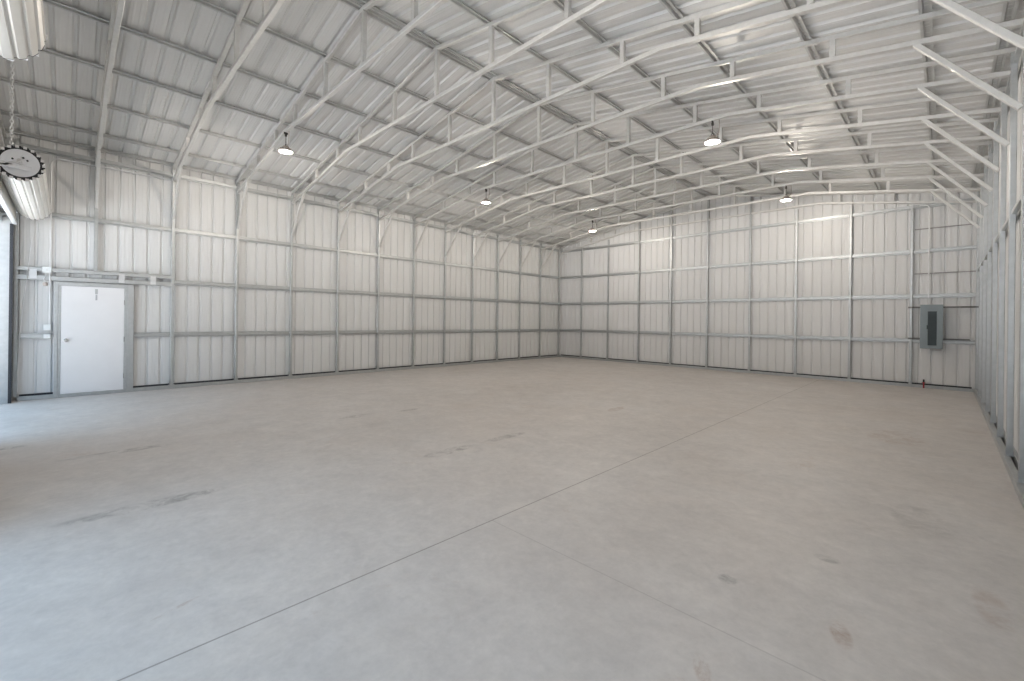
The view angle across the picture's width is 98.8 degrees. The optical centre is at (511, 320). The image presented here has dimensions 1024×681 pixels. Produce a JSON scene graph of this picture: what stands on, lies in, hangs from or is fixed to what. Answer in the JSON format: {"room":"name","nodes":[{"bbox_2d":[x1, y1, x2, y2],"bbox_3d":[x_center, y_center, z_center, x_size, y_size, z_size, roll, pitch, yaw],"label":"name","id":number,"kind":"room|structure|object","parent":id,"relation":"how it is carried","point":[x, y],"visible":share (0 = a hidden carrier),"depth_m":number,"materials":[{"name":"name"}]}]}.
{"room":"empty warehouse","nodes":[
{"label":"empty warehouse","id":0,"kind":"room"},
{"bbox_2d":[0,132,560,400],"bbox_3d":[-3.547,-0.891,13.570,0.029,4.839,16.169,1,0,45],"label":"wall","id":1,"kind":"structure","parent":0,"point":[123,196],"depth_m":10.92,"materials":[{"name":"metal"}]},
{"bbox_2d":[17,394,52,400],"bbox_3d":[-8.825,1.428,8.134,0.057,0.074,0.455,1,0,45],"label":"baseboard","id":2,"kind":"structure","parent":1,"relation":"attached to","point":[47,396],"depth_m":8.12,"materials":[{"name":"metal"}]},
{"bbox_2d":[19,392,52,396],"bbox_3d":[-8.855,1.411,8.174,0.033,0.106,0.430,1,0,45],"label":"trim","id":3,"kind":"structure","parent":1,"relation":"attached to","point":[46,392],"depth_m":8.16,"materials":[{"name":"black metal"}]},
{"bbox_2d":[43,324,50,329],"bbox_3d":[-8.671,0.127,8.191,0.068,0.105,0.100,1,0,45],"label":"junction box","id":4,"kind":"object","parent":1,"relation":"attached to","point":[45,326],"visible":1,"depth_m":8.17,"materials":[{"name":"grey plastic"}]},
{"bbox_2d":[49,274,50,323],"bbox_3d":[-8.657,-0.393,8.225,0.026,0.960,0.025,1,0,45],"label":"conduit","id":5,"kind":"object","parent":4,"relation":"on","point":[49,274],"visible":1,"depth_m":8.21,"materials":[{"name":"metal"}]},
{"bbox_2d":[53,281,57,397],"bbox_3d":[-8.634,0.364,8.312,0.061,2.205,0.050,1,0,45],"label":"trim","id":6,"kind":"structure","parent":1,"relation":"attached to","point":[56,282],"depth_m":8.29,"materials":[{"name":"metal"}]},
{"bbox_2d":[57,285,60,397],"bbox_3d":[-8.603,0.382,8.345,0.046,2.170,0.034,1,0,45],"label":"trim","id":7,"kind":"structure","parent":1,"relation":"attached to","point":[59,297],"depth_m":8.33,"materials":[{"name":"metal"}]},
{"bbox_2d":[60,389,122,397],"bbox_3d":[-8.284,1.440,8.677,0.052,0.062,0.904,1,0,45],"label":"trim","id":8,"kind":"structure","parent":1,"relation":"attached to","point":[120,390],"depth_m":8.64,"materials":[{"name":"metal"}]},
{"bbox_2d":[60,286,124,393],"bbox_3d":[-8.247,0.375,8.660,0.113,2.063,0.909,1,0,45],"label":"door","id":9,"kind":"structure","parent":1,"relation":"in","point":[92,318],"depth_m":8.65,"materials":[{"name":"white paint"}]},
{"bbox_2d":[59,281,127,287],"bbox_3d":[-8.255,-0.696,8.681,0.050,0.075,0.984,1,0,45],"label":"trim","id":10,"kind":"structure","parent":1,"relation":"attached to","point":[60,283],"depth_m":8.64,"materials":[{"name":"metal"}]},
{"bbox_2d":[123,288,127,391],"bbox_3d":[-7.939,0.391,9.017,0.048,2.170,0.044,1,0,45],"label":"trim","id":11,"kind":"structure","parent":1,"relation":"attached to","point":[125,289],"depth_m":9.00,"materials":[{"name":"metal"}]},
{"bbox_2d":[126,285,133,391],"bbox_3d":[-7.886,0.374,9.070,0.061,2.205,0.102,1,0,45],"label":"trim","id":12,"kind":"structure","parent":1,"relation":"attached to","point":[130,291],"depth_m":9.05,"materials":[{"name":"metal"}]},
{"bbox_2d":[17,134,531,240],"bbox_3d":[-3.555,-3.173,13.605,0.074,0.320,16.529,1,0,45],"label":"trim","id":13,"kind":"structure","parent":1,"relation":"attached to","point":[17,134],"depth_m":9.48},
{"bbox_2d":[133,355,559,391],"bbox_3d":[-2.894,1.500,14.149,0.057,0.074,14.150,1,0,45],"label":"baseboard","id":14,"kind":"structure","parent":1,"relation":"attached to","point":[516,359],"depth_m":11.62,"materials":[{"name":"metal"}]},
{"bbox_2d":[0,357,1023,680],"bbox_3d":[1.002,1.665,9.181,13.071,0.160,16.349,1,0,45],"label":"floor","id":15,"kind":"structure","parent":0,"point":[555,518],"depth_m":3.31,"materials":[{"name":"concrete"}]},
{"bbox_2d":[11,137,19,397],"bbox_3d":[-8.979,-0.954,7.949,0.068,4.686,0.110,1,0,45],"label":"steel column","id":16,"kind":"structure","parent":15,"relation":"on","point":[17,140],"depth_m":7.93,"materials":[{"name":"metal"}]},
{"bbox_2d":[17,237,31,393],"bbox_3d":[-8.874,-0.101,7.996,0.014,2.851,0.169,1,0,45],"label":"rope","id":17,"kind":"object","parent":16,"relation":"hanging from","point":[31,237],"visible":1,"depth_m":7.97,"materials":[{"name":"metal"}]},
{"bbox_2d":[12,333,52,338],"bbox_3d":[-8.921,0.287,8.037,0.038,0.106,0.716,1,0,45],"label":"wall girt","id":18,"kind":"object","parent":16,"relation":"attached to","point":[22,335],"depth_m":8.11,"materials":[{"name":"metal"}]},
{"bbox_2d":[169,169,175,384],"bbox_3d":[-7.388,-0.935,9.562,0.068,4.686,0.110,1,0,45],"label":"steel column","id":19,"kind":"structure","parent":15,"relation":"on","point":[171,381],"depth_m":9.54,"materials":[{"name":"metal"}]},
{"bbox_2d":[16,266,170,285],"bbox_3d":[-8.192,-0.859,8.743,0.066,0.242,2.234,1,0,45],"label":"header rail","id":20,"kind":"object","parent":19,"relation":"attached to","point":[32,275],"visible":1,"depth_m":8.66,"materials":[{"name":"metal"}]},
{"bbox_2d":[42,267,51,272],"bbox_3d":[-8.665,-0.944,8.183,0.056,0.110,0.120,1,0,45],"label":"junction box","id":21,"kind":"object","parent":20,"relation":"attached to","point":[44,269],"visible":1,"depth_m":8.17,"materials":[{"name":"grey plastic"}]},
{"bbox_2d":[49,158,171,266],"bbox_3d":[-8.008,-2.027,8.863,0.026,2.062,1.817,1,0,45],"label":"conduit","id":22,"kind":"object","parent":21,"relation":"on","point":[53,160],"visible":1,"depth_m":8.23,"materials":[{"name":"metal"}]},
{"bbox_2d":[94,154,97,270],"bbox_3d":[-8.230,-2.134,8.694,0.057,2.308,0.057,1,0,45],"label":"steel column","id":23,"kind":"structure","parent":20,"relation":"on","point":[95,209],"depth_m":8.67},
{"bbox_2d":[95,0,125,207],"bbox_3d":[-3.756,-3.242,4.295,12.594,2.178,0.057,1,0,45],"label":"roof truss","id":24,"kind":"object","parent":23,"relation":"on","point":[117,6],"visible":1,"depth_m":6.33,"materials":[{"name":"metal"}]},
{"bbox_2d":[0,208,560,278],"bbox_3d":[-3.499,-1.919,13.507,0.038,0.106,16.081,1,0,45],"label":"wall girt","id":25,"kind":"object","parent":23,"relation":"attached to","point":[54,215],"depth_m":10.69,"materials":[{"name":"metal"}]},
{"bbox_2d":[4,140,561,251],"bbox_3d":[-3.484,-3.110,13.507,0.038,0.106,16.081,1,0,45],"label":"wall girt","id":26,"kind":"object","parent":19,"relation":"attached to","point":[6,142],"depth_m":10.09,"materials":[{"name":"metal"}]},
{"bbox_2d":[134,329,559,336],"bbox_3d":[-2.865,0.361,14.178,0.038,0.106,14.195,1,0,45],"label":"wall girt","id":27,"kind":"object","parent":19,"relation":"attached to","point":[229,333],"depth_m":11.64,"materials":[{"name":"metal"}]},
{"bbox_2d":[234,182,239,379],"bbox_3d":[-6.532,-0.924,10.430,0.068,4.686,0.110,1,0,45],"label":"steel column","id":28,"kind":"structure","parent":15,"relation":"on","point":[238,184],"depth_m":10.41,"materials":[{"name":"metal"}]},
{"bbox_2d":[174,280,560,304],"bbox_3d":[-2.637,-0.772,14.396,0.038,0.106,13.585,1,0,45],"label":"wall girt","id":29,"kind":"object","parent":28,"relation":"attached to","point":[176,282],"depth_m":12.06,"materials":[{"name":"metal"}]},
{"bbox_2d":[288,193,293,375],"bbox_3d":[-5.676,-0.914,11.298,0.068,4.686,0.110,1,0,45],"label":"steel column","id":30,"kind":"structure","parent":15,"relation":"on","point":[292,194],"depth_m":11.28,"materials":[{"name":"metal"}]},
{"bbox_2d":[335,203,339,372],"bbox_3d":[-4.820,-0.904,12.166,0.068,4.686,0.110,1,0,45],"label":"steel column","id":31,"kind":"structure","parent":15,"relation":"on","point":[338,217],"depth_m":12.14,"materials":[{"name":"metal"}]},
{"bbox_2d":[376,211,380,368],"bbox_3d":[-3.964,-0.893,13.034,0.068,4.686,0.110,1,0,45],"label":"steel column","id":32,"kind":"structure","parent":15,"relation":"on","point":[379,212],"depth_m":13.01,"materials":[{"name":"metal"}]},
{"bbox_2d":[411,218,415,366],"bbox_3d":[-3.108,-0.883,13.902,0.068,4.686,0.110,1,0,45],"label":"steel column","id":33,"kind":"structure","parent":15,"relation":"on","point":[414,223],"depth_m":13.88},
{"bbox_2d":[443,225,446,363],"bbox_3d":[-2.252,-0.872,14.770,0.068,4.686,0.110,1,0,45],"label":"steel column","id":34,"kind":"structure","parent":15,"relation":"on","point":[445,249],"depth_m":14.75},
{"bbox_2d":[471,230,474,361],"bbox_3d":[-1.397,-0.862,15.639,0.068,4.686,0.110,1,0,45],"label":"steel column","id":35,"kind":"structure","parent":15,"relation":"on","point":[473,238],"depth_m":15.62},
{"bbox_2d":[496,235,498,359],"bbox_3d":[-0.540,-0.851,16.507,0.068,4.686,0.110,1,0,45],"label":"steel column","id":36,"kind":"structure","parent":15,"relation":"on","point":[497,235],"depth_m":16.48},
{"bbox_2d":[518,240,521,357],"bbox_3d":[0.316,-0.841,17.375,0.068,4.686,0.110,1,0,45],"label":"steel column","id":37,"kind":"structure","parent":15,"relation":"on","point":[520,240],"depth_m":17.35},
{"bbox_2d":[538,244,541,356],"bbox_3d":[1.171,-0.831,18.243,0.068,4.686,0.110,1,0,45],"label":"steel column","id":38,"kind":"structure","parent":15,"relation":"on","point":[539,354],"depth_m":18.22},
{"bbox_2d":[557,248,559,354],"bbox_3d":[2.042,-0.820,19.126,0.068,4.686,0.110,1,0,45],"label":"steel column","id":39,"kind":"structure","parent":15,"relation":"on","point":[559,248],"depth_m":19.10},
{"bbox_2d":[580,249,582,356],"bbox_3d":[2.909,-0.739,18.435,0.068,4.546,0.110,1,0,45],"label":"steel column","id":40,"kind":"structure","parent":15,"relation":"on","point":[581,249],"depth_m":18.41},
{"bbox_2d":[606,240,608,358],"bbox_3d":[3.826,-0.835,17.532,0.068,4.760,0.110,1,0,45],"label":"steel column","id":41,"kind":"structure","parent":15,"relation":"on","point":[608,240],"depth_m":17.51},
{"bbox_2d":[636,222,639,361],"bbox_3d":[4.779,-1.095,16.595,0.068,5.303,0.110,1,0,45],"label":"steel column","id":42,"kind":"structure","parent":15,"relation":"on","point":[637,359],"depth_m":16.57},
{"bbox_2d":[560,191,977,253],"bbox_3d":[6.618,-3.525,14.811,12.594,1.359,0.057,1,0,45],"label":"roof truss","id":43,"kind":"object","parent":42,"relation":"on","point":[892,201],"visible":0.88,"depth_m":13.49,"materials":[{"name":"metal"}]},
{"bbox_2d":[669,210,672,363],"bbox_3d":[5.685,-1.190,15.703,0.068,5.514,0.110,1,0,45],"label":"steel column","id":44,"kind":"structure","parent":15,"relation":"on","point":[671,240],"depth_m":15.68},
{"bbox_2d":[705,197,709,366],"bbox_3d":[6.591,-1.284,14.811,0.068,5.726,0.110,1,0,45],"label":"steel column","id":45,"kind":"structure","parent":15,"relation":"on","point":[708,201],"depth_m":14.79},
{"bbox_2d":[560,329,974,344],"bbox_3d":[6.576,0.477,14.818,12.583,0.106,0.038,1,0,45],"label":"wall girt","id":46,"kind":"object","parent":45,"relation":"attached to","point":[903,340],"depth_m":13.26,"materials":[{"name":"metal"}]},
{"bbox_2d":[561,198,974,252],"bbox_3d":[6.618,-2.932,14.818,12.583,0.106,0.038,1,0,45],"label":"wall girt","id":47,"kind":"object","parent":45,"relation":"attached to","point":[905,208],"depth_m":13.24,"materials":[{"name":"metal"}]},
{"bbox_2d":[747,196,751,370],"bbox_3d":[7.525,-1.163,13.888,0.068,5.507,0.110,1,0,45],"label":"steel column","id":48,"kind":"structure","parent":15,"relation":"on","point":[750,221],"depth_m":13.87,"materials":[{"name":"metal"}]},
{"bbox_2d":[794,209,797,374],"bbox_3d":[8.415,-0.841,13.007,0.068,4.884,0.110,1,0,45],"label":"steel column","id":49,"kind":"structure","parent":15,"relation":"on","point":[796,235],"depth_m":12.99,"materials":[{"name":"metal"}]},
{"bbox_2d":[847,206,852,378],"bbox_3d":[9.323,-0.770,12.111,0.068,4.765,0.110,1,0,45],"label":"steel column","id":50,"kind":"structure","parent":15,"relation":"on","point":[850,220],"depth_m":12.09,"materials":[{"name":"metal"}]},
{"bbox_2d":[908,205,913,383],"bbox_3d":[10.211,-0.655,11.234,0.068,4.557,0.110,1,0,45],"label":"steel column","id":51,"kind":"structure","parent":15,"relation":"on","point":[912,206],"depth_m":11.21,"materials":[{"name":"metal"}]},
{"bbox_2d":[908,338,970,340],"bbox_3d":[10.523,0.464,10.844,1.111,0.041,0.041,1,0,45],"label":"rail","id":52,"kind":"object","parent":51,"relation":"attached to","point":[908,338],"visible":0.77,"depth_m":10.63,"materials":[{"name":"metal"}]},
{"bbox_2d":[974,191,979,389],"bbox_3d":[11.044,-0.710,10.413,0.068,4.686,0.110,1,0,45],"label":"steel column","id":53,"kind":"structure","parent":15,"relation":"on","point":[978,203],"depth_m":10.40,"materials":[{"name":"metal"}]},
{"bbox_2d":[908,306,978,307],"bbox_3d":[10.578,-0.324,10.800,1.238,0.041,0.041,1,0,45],"label":"rail","id":54,"kind":"object","parent":53,"relation":"attached to","point":[943,306],"visible":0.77,"depth_m":10.59,"materials":[{"name":"metal"}]},
{"bbox_2d":[914,271,975,274],"bbox_3d":[10.660,-1.178,10.833,1.084,0.028,0.004,1,0,45],"label":"strap","id":55,"kind":"object","parent":53,"relation":"attached to","point":[955,271],"visible":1,"depth_m":10.81,"materials":[{"name":"metal"}]},
{"bbox_2d":[915,223,976,229],"bbox_3d":[10.674,-2.308,10.833,1.084,0.028,0.004,1,0,45],"label":"strap","id":56,"kind":"object","parent":53,"relation":"attached to","point":[976,223],"visible":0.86,"depth_m":10.85,"materials":[{"name":"metal"}]},
{"bbox_2d":[0,0,1023,246],"bbox_3d":[1.005,-3.782,9.116,13.102,1.129,16.629,1,0,45],"label":"ceiling","id":57,"kind":"structure","parent":0,"point":[318,24],"depth_m":7.38,"materials":[{"name":"metal"}]},
{"bbox_2d":[4,128,563,245],"bbox_3d":[-3.391,-3.316,13.445,0.105,0.050,16.121,1,0,45],"label":"roof purlin","id":58,"kind":"structure","parent":57,"relation":"attached to","point":[6,129],"depth_m":9.95,"materials":[{"name":"metal"}]},
{"bbox_2d":[1,110,575,241],"bbox_3d":[-2.944,-3.414,13.006,0.105,0.050,16.121,1,0,45],"label":"roof purlin","id":59,"kind":"structure","parent":57,"relation":"attached to","point":[6,113],"depth_m":9.45,"materials":[{"name":"metal"}]},
{"bbox_2d":[0,76,595,234],"bbox_3d":[-2.170,-3.586,12.245,0.105,0.050,16.121,1,0,45],"label":"roof purlin","id":60,"kind":"structure","parent":57,"relation":"attached to","point":[4,79],"depth_m":8.56,"materials":[{"name":"metal"}]},
{"bbox_2d":[39,48,620,226],"bbox_3d":[-1.395,-3.757,11.483,0.105,0.050,16.121,1,0,45],"label":"roof purlin","id":61,"kind":"structure","parent":57,"relation":"attached to","point":[47,51],"depth_m":8.02,"materials":[{"name":"metal"}]},
{"bbox_2d":[43,0,645,217],"bbox_3d":[-0.620,-3.929,10.721,0.105,0.050,16.121,1,0,45],"label":"roof purlin","id":62,"kind":"structure","parent":57,"relation":"attached to","point":[54,3],"depth_m":7.20,"materials":[{"name":"metal"}]},
{"bbox_2d":[190,0,673,207],"bbox_3d":[0.154,-4.100,9.959,0.105,0.050,16.121,1,0,45],"label":"roof purlin","id":63,"kind":"structure","parent":57,"relation":"attached to","point":[209,5],"depth_m":7.45,"materials":[{"name":"metal"}]},
{"bbox_2d":[338,0,707,196],"bbox_3d":[0.964,-4.279,9.163,0.105,0.050,16.121,1,0,45],"label":"roof purlin","id":64,"kind":"structure","parent":57,"relation":"attached to","point":[356,6],"depth_m":7.58,"materials":[{"name":"metal"}]},
{"bbox_2d":[354,0,710,195],"bbox_3d":[1.058,-4.278,9.070,0.105,0.050,16.121,1,0,45],"label":"roof purlin","id":65,"kind":"structure","parent":57,"relation":"attached to","point":[383,13],"depth_m":7.66,"materials":[{"name":"metal"}]},
{"bbox_2d":[449,0,748,194],"bbox_3d":[1.863,-4.079,8.274,0.105,0.050,16.121,1,0,45],"label":"roof purlin","id":66,"kind":"structure","parent":57,"relation":"attached to","point":[463,6],"depth_m":7.21,"materials":[{"name":"metal"}]},
{"bbox_2d":[551,0,787,193],"bbox_3d":[2.634,-3.889,7.512,0.105,0.050,16.121,1,0,45],"label":"roof purlin","id":67,"kind":"structure","parent":57,"relation":"attached to","point":[557,3],"depth_m":6.82,"materials":[{"name":"metal"}]},
{"bbox_2d":[658,0,828,190],"bbox_3d":[3.404,-3.699,6.750,0.105,0.050,16.121,1,0,45],"label":"roof purlin","id":68,"kind":"structure","parent":57,"relation":"attached to","point":[672,9],"depth_m":6.44,"materials":[{"name":"metal"}]},
{"bbox_2d":[781,0,881,189],"bbox_3d":[4.174,-3.509,5.988,0.105,0.050,16.121,1,0,45],"label":"roof purlin","id":69,"kind":"structure","parent":57,"relation":"attached to","point":[795,19],"depth_m":6.19,"materials":[{"name":"metal"}]},
{"bbox_2d":[918,0,938,188],"bbox_3d":[4.945,-3.318,5.226,0.105,0.050,16.121,1,0,45],"label":"roof purlin","id":70,"kind":"structure","parent":57,"relation":"attached to","point":[928,8],"depth_m":5.81,"materials":[{"name":"metal"}]},
{"bbox_2d":[970,0,1018,187],"bbox_3d":[5.388,-3.209,4.788,0.105,0.050,16.121,1,0,45],"label":"roof purlin","id":71,"kind":"structure","parent":57,"relation":"attached to","point":[977,167],"depth_m":5.57,"materials":[{"name":"metal"}]},
{"bbox_2d":[560,192,976,388],"bbox_3d":[6.646,-1.294,14.867,12.701,5.894,0.029,1,0,45],"label":"wall","id":72,"kind":"structure","parent":0,"point":[954,364],"depth_m":13.28,"materials":[{"name":"metal"}]},
{"bbox_2d":[561,293,975,304],"bbox_3d":[6.590,-0.659,14.818,12.583,0.106,0.038,1,0,45],"label":"wall girt","id":73,"kind":"object","parent":72,"relation":"attached to","point":[945,295],"depth_m":12.94,"materials":[{"name":"metal"}]},
{"bbox_2d":[560,354,977,391],"bbox_3d":[6.555,1.615,14.811,12.585,0.074,0.057,1,0,45],"label":"baseboard","id":74,"kind":"structure","parent":72,"relation":"attached to","point":[648,363],"depth_m":12.96,"materials":[{"name":"metal"}]},
{"bbox_2d":[561,245,976,278],"bbox_3d":[6.604,-1.795,14.818,12.583,0.106,0.038,1,0,45],"label":"wall girt","id":75,"kind":"object","parent":72,"relation":"attached to","point":[971,247],"depth_m":12.92,"materials":[{"name":"metal"}]},
{"bbox_2d":[920,305,942,348],"bbox_3d":[10.374,0.156,10.862,0.412,1.087,0.146,1,0,45],"label":"electrical panel","id":76,"kind":"object","parent":72,"relation":"attached to","point":[931,316],"visible":1,"depth_m":10.81,"materials":[{"name":"grey metal"}]},
{"bbox_2d":[919,205,929,304],"bbox_3d":[10.303,-1.640,10.975,0.198,2.511,0.028,1,0,45],"label":"conduit","id":77,"kind":"object","parent":76,"relation":"on","point":[919,205],"visible":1,"depth_m":10.90,"materials":[{"name":"metal"}]},
{"bbox_2d":[990,50,1022,452],"bbox_3d":[5.485,-0.780,4.663,0.029,4.839,16.169,1,0,45],"label":"wall","id":78,"kind":"structure","parent":0,"point":[1020,65],"depth_m":5.33,"materials":[{"name":"metal"}]},
{"bbox_2d":[973,389,1023,508],"bbox_3d":[5.454,1.602,4.807,0.057,0.074,15.730,1,0,45],"label":"baseboard","id":79,"kind":"structure","parent":78,"relation":"attached to","point":[1012,471],"depth_m":5.06,"materials":[{"name":"metal"}]},
{"bbox_2d":[977,178,983,395],"bbox_3d":[10.091,-0.722,9.447,0.068,4.686,0.110,1,0,45],"label":"steel column","id":80,"kind":"structure","parent":79,"relation":"on","point":[981,187],"depth_m":9.43,"materials":[{"name":"metal"}]},
{"bbox_2d":[540,177,982,269],"bbox_3d":[5.660,-3.127,13.845,12.594,2.178,0.057,1,0,45],"label":"roof truss","id":81,"kind":"object","parent":80,"relation":"on","point":[888,190],"visible":0.8,"depth_m":12.38,"materials":[{"name":"metal"}]},
{"bbox_2d":[981,165,987,402],"bbox_3d":[9.235,-0.732,8.578,0.068,4.686,0.110,1,0,45],"label":"steel column","id":82,"kind":"structure","parent":79,"relation":"on","point":[985,209],"depth_m":8.56,"materials":[{"name":"metal"}]},
{"bbox_2d":[520,161,983,266],"bbox_3d":[4.804,-3.138,12.977,12.594,2.178,0.057,1,0,45],"label":"roof truss","id":83,"kind":"object","parent":82,"relation":"on","point":[931,178],"visible":0.9,"depth_m":11.02,"materials":[{"name":"metal"}]},
{"bbox_2d":[589,220,595,231],"bbox_3d":[2.750,-3.227,15.003,0.236,0.367,0.236,1,0,45],"label":"lamp","id":84,"kind":"object","parent":83,"relation":"hanging from","point":[591,229],"visible":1,"depth_m":14.96,"materials":[{"name":"white"}]},
{"bbox_2d":[780,186,791,201],"bbox_3d":[6.844,-3.177,10.965,0.236,0.367,0.236,1,0,45],"label":"lamp","id":85,"kind":"object","parent":83,"relation":"hanging from","point":[785,198],"visible":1,"depth_m":10.92,"materials":[{"name":"white"}]},
{"bbox_2d":[985,144,992,411],"bbox_3d":[8.379,-0.743,7.710,0.068,4.686,0.110,1,0,45],"label":"steel column","id":86,"kind":"structure","parent":79,"relation":"on","point":[990,154],"depth_m":7.69,"materials":[{"name":"metal"}]},
{"bbox_2d":[497,141,991,263],"bbox_3d":[3.948,-3.148,12.108,12.594,2.178,0.057,1,0,45],"label":"roof truss","id":87,"kind":"object","parent":86,"relation":"on","point":[928,162],"visible":0.94,"depth_m":9.85,"materials":[{"name":"metal"}]},
{"bbox_2d":[990,121,998,422],"bbox_3d":[7.523,-0.753,6.842,0.068,4.686,0.110,1,0,45],"label":"steel column","id":88,"kind":"structure","parent":79,"relation":"on","point":[996,144],"depth_m":6.82,"materials":[{"name":"metal"}]},
{"bbox_2d":[472,118,997,260],"bbox_3d":[3.092,-3.158,11.240,12.594,2.178,0.057,1,0,45],"label":"roof truss","id":89,"kind":"object","parent":88,"relation":"on","point":[927,143],"visible":0.96,"depth_m":8.84,"materials":[{"name":"metal"}]},
{"bbox_2d":[996,91,1006,437],"bbox_3d":[6.667,-0.763,5.974,0.068,4.686,0.110,1,0,45],"label":"steel column","id":90,"kind":"structure","parent":79,"relation":"on","point":[1003,130],"depth_m":5.95,"materials":[{"name":"metal"}]},
{"bbox_2d":[445,87,1005,256],"bbox_3d":[2.236,-3.169,10.372,12.594,2.178,0.057,1,0,45],"label":"roof truss","id":91,"kind":"object","parent":90,"relation":"on","point":[925,119],"visible":0.94,"depth_m":7.81,"materials":[{"name":"metal"}]},
{"bbox_2d":[1005,51,1017,456],"bbox_3d":[5.811,-0.774,5.106,0.068,4.686,0.110,1,0,45],"label":"steel column","id":92,"kind":"structure","parent":79,"relation":"on","point":[1009,450],"depth_m":5.09,"materials":[{"name":"metal"}]},
{"bbox_2d":[413,46,1016,251],"bbox_3d":[1.380,-3.179,9.504,12.594,2.178,0.057,1,0,45],"label":"roof truss","id":93,"kind":"object","parent":92,"relation":"on","point":[922,87],"visible":0.98,"depth_m":6.75,"materials":[{"name":"metal"}]},
{"bbox_2d":[482,188,490,203],"bbox_3d":[-0.681,-3.269,11.537,0.236,0.367,0.236,1,0,45],"label":"lamp","id":94,"kind":"object","parent":93,"relation":"hanging from","point":[485,201],"visible":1,"depth_m":11.50,"materials":[{"name":"white"}]},
{"bbox_2d":[705,119,719,144],"bbox_3d":[3.420,-3.219,7.493,0.236,0.367,0.236,1,0,45],"label":"lamp","id":95,"kind":"object","parent":93,"relation":"hanging from","point":[712,139],"visible":1,"depth_m":7.46,"materials":[{"name":"white"}]},
{"bbox_2d":[1017,11,1023,482],"bbox_3d":[4.955,-0.784,4.238,0.068,4.686,0.110,1,0,45],"label":"steel column","id":96,"kind":"structure","parent":79,"relation":"on","point":[1020,479],"depth_m":4.23,"materials":[{"name":"metal"}]},
{"bbox_2d":[378,0,1023,247],"bbox_3d":[0.524,-3.190,8.636,12.594,2.178,0.057,1,0,45],"label":"roof truss","id":97,"kind":"object","parent":96,"relation":"on","point":[918,44],"visible":0.92,"depth_m":5.74,"materials":[{"name":"metal"}]},
{"bbox_3d":[1.531,-0.826,0.765,0.068,4.686,0.110,1,0,45],"label":"steel column","id":98,"kind":"structure","parent":79,"relation":"on","visible":0},
{"bbox_2d":[172,0,285,218],"bbox_3d":[-2.900,-3.232,5.163,12.594,2.178,0.057,1,0,45],"label":"roof truss","id":99,"kind":"object","parent":98,"relation":"on","point":[268,14],"visible":1,"depth_m":6.54,"materials":[{"name":"metal"}]},
{"bbox_3d":[2.387,-0.816,1.633,0.068,4.686,0.110,1,0,45],"label":"steel column","id":100,"kind":"structure","parent":79,"relation":"on","visible":0},
{"bbox_2d":[236,0,447,227],"bbox_3d":[-2.044,-3.221,6.032,12.594,2.178,0.057,1,0,45],"label":"roof truss","id":101,"kind":"object","parent":100,"relation":"on","point":[416,19],"visible":0.98,"depth_m":6.68,"materials":[{"name":"metal"}]},
{"bbox_2d":[279,132,292,153],"bbox_3d":[-4.204,-3.312,8.163,0.236,0.367,0.236,1,0,45],"label":"lamp","id":102,"kind":"object","parent":101,"relation":"hanging from","point":[284,149],"visible":1,"depth_m":8.13,"materials":[{"name":"white"}]},
{"bbox_3d":[3.243,-0.805,2.502,0.068,4.686,0.110,1,0,45],"label":"steel column","id":103,"kind":"structure","parent":79,"relation":"on","visible":0},
{"bbox_2d":[291,0,611,235],"bbox_3d":[-1.188,-3.211,6.900,12.594,2.178,0.057,1,0,45],"label":"roof truss","id":104,"kind":"object","parent":103,"relation":"on","point":[569,19],"visible":1,"depth_m":6.67,"materials":[{"name":"metal"}]},
{"bbox_3d":[4.099,-0.795,3.370,0.068,4.686,0.110,1,0,45],"label":"steel column","id":105,"kind":"structure","parent":79,"relation":"on","visible":0},
{"bbox_2d":[338,0,1023,241],"bbox_3d":[-0.332,-3.200,7.768,12.594,2.178,0.057,1,0,45],"label":"roof truss","id":106,"kind":"object","parent":105,"relation":"on","point":[983,22],"visible":1,"depth_m":5.88,"materials":[{"name":"metal"}]},
{"bbox_3d":[0.675,-0.837,-0.103,0.068,4.686,0.110,1,0,45],"label":"steel column","id":107,"kind":"structure","parent":79,"relation":"on","visible":0},
{"bbox_2d":[977,195,1020,270],"bbox_3d":[5.428,-1.252,4.697,0.038,0.106,16.081,1,0,45],"label":"wall girt","id":108,"kind":"object","parent":107,"relation":"attached to","point":[1016,209],"depth_m":5.49,"materials":[{"name":"metal"}]},
{"bbox_2d":[978,26,1022,196],"bbox_3d":[5.449,-3.001,4.697,0.038,0.106,16.081,1,0,45],"label":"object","id":109,"kind":"structure","parent":107,"relation":"attached to","point":[1018,51],"depth_m":5.62,"materials":[{"name":"metal"}]},
{"bbox_2d":[984,403,1017,469],"bbox_3d":[5.506,1.587,4.755,0.033,0.106,15.730,1,0,45],"label":"trim","id":110,"kind":"structure","parent":78,"relation":"attached to","point":[1015,458],"depth_m":5.16,"materials":[{"name":"metal"}]},
{"bbox_3d":[-4.695,-1.432,3.365,12.701,5.894,0.029,1,0,45],"label":"wall","id":111,"kind":"structure","parent":0,"visible":0},
{"bbox_2d":[0,110,5,146],"bbox_3d":[-4.607,-3.662,3.427,12.594,1.359,0.057,1,0,45],"label":"roof truss","id":112,"kind":"object","parent":111,"relation":"attached to","point":[2,130],"visible":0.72,"depth_m":7.58,"materials":[{"name":"metal"}]},
{"bbox_2d":[9,59,14,144],"bbox_3d":[-6.292,-2.956,5.339,0.037,1.569,0.319,1,0,45],"label":"chain","id":113,"kind":"object","parent":112,"relation":"hanging from","point":[12,64],"visible":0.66,"depth_m":5.43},
{"bbox_2d":[0,0,46,61],"bbox_3d":[-2.042,-0.371,1.312,4.980,3.836,0.771,1,0,45],"label":"door","id":114,"kind":"structure","parent":111,"relation":"in","point":[22,23],"depth_m":2.86,"materials":[{"name":"white metal"}]},
{"bbox_2d":[0,145,51,403],"bbox_3d":[-7.503,-0.372,6.634,3.630,3.706,0.681,1,0,45],"label":"door","id":115,"kind":"structure","parent":111,"relation":"in","point":[24,191],"depth_m":7.20,"materials":[{"name":"white metal"}]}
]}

